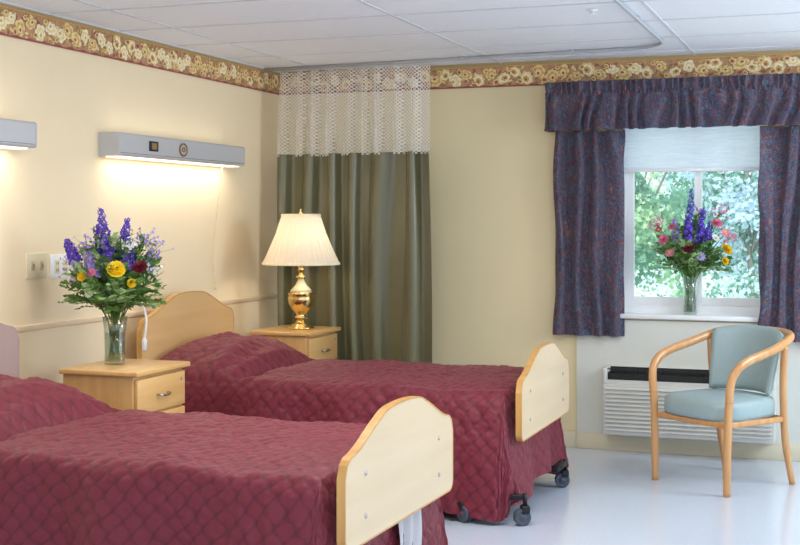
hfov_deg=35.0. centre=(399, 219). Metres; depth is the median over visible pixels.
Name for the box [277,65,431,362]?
curtain
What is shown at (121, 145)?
wall light
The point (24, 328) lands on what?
trim
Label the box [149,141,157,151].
switch plate
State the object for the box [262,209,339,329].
table lamp
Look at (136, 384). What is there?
nightstand
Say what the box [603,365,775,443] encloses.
air conditioner
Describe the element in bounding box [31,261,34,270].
toggle switch
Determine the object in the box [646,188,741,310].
flower bouquet
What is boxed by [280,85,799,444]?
wall
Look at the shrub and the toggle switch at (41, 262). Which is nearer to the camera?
the toggle switch at (41, 262)
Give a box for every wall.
[0,35,279,382]
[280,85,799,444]
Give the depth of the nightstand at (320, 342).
7.75 m
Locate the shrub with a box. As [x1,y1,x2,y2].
[635,172,702,296]
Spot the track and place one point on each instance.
(619, 2)
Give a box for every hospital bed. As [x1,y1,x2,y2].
[0,323,452,544]
[137,291,569,525]
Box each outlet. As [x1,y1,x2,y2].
[55,260,59,273]
[63,259,67,272]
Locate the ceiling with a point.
(263, 34)
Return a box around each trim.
[0,2,799,74]
[0,5,279,94]
[15,293,276,331]
[280,53,799,94]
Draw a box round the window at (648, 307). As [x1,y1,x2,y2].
[620,171,759,321]
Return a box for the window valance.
[544,73,799,131]
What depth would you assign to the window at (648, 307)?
7.86 m
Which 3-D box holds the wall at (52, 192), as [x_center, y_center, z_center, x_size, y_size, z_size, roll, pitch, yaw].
[-2.430,0.210,4.538,0.200,2.440,9.280,0,0,20]
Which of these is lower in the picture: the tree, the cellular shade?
the tree
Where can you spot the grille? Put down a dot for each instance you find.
(615, 374)
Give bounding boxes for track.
[264,0,663,71]
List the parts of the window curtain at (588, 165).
curtain rod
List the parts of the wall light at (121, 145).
pull cord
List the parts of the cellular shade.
rail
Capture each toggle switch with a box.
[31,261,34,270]
[40,261,43,269]
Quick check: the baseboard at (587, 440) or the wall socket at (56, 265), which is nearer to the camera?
the wall socket at (56, 265)
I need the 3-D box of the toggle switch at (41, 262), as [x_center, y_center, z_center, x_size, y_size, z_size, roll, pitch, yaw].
[-1.732,0.220,6.136,0.010,0.044,0.024,0,0,20]
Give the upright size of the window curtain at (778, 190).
1.280 m
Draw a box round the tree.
[635,172,758,296]
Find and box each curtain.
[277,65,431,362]
[553,129,624,336]
[757,125,799,342]
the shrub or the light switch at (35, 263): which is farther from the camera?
the shrub
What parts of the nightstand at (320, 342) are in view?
drawer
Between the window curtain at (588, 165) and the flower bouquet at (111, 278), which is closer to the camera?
the flower bouquet at (111, 278)
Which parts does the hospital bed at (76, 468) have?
headboard, footboard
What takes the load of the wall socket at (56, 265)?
attached to the wall at (52, 192)
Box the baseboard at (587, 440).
[563,431,799,461]
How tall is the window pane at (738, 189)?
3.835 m
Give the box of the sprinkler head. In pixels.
[586,8,597,13]
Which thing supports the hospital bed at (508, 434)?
on the floor
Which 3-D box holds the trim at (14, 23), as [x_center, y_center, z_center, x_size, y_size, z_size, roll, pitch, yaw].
[-2.369,-0.922,4.403,0.005,0.135,9.092,0,0,20]
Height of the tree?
4.923 m
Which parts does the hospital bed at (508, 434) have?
headboard, bed frame, footboard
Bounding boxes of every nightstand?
[59,358,189,412]
[249,325,340,359]
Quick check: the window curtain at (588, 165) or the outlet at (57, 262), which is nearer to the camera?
the outlet at (57, 262)
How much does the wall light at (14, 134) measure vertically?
0.128 m
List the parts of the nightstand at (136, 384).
drawer, handle, door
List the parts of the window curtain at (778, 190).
curtain rod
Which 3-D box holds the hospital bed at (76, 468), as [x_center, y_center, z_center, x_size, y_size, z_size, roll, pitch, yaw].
[-0.956,0.893,4.791,2.164,1.074,1.201,0,0,21]
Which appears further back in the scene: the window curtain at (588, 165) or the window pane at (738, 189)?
the window pane at (738, 189)
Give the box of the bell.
[141,302,147,351]
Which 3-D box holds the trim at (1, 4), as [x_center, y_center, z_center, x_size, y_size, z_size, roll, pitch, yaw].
[0.136,-1.000,3.503,5.330,0.020,9.080,0,0,20]
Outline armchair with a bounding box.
[649,325,794,497]
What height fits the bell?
0.375 m
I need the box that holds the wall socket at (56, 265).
[50,254,70,278]
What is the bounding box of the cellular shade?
[624,125,776,171]
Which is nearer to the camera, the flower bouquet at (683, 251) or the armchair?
the armchair
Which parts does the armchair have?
leg, rail, arm, leg, seat, leg, backrest, rail, arm, leg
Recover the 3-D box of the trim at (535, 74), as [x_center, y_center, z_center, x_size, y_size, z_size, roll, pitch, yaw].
[1.679,-0.922,7.768,5.330,0.135,0.005,0,0,20]
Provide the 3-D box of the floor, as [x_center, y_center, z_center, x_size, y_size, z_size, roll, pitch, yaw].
[0.075,1.490,3.631,5.530,0.120,9.280,0,0,20]
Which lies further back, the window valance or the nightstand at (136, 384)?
the window valance
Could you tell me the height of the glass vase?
0.225 m
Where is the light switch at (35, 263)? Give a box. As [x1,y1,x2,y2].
[25,252,46,278]
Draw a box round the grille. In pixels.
[607,366,708,383]
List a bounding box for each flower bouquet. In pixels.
[58,207,173,359]
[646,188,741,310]
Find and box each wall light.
[0,118,36,148]
[98,132,244,289]
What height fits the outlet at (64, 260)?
0.068 m
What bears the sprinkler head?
attached to the ceiling
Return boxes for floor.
[443,447,799,544]
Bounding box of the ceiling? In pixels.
[0,0,799,72]

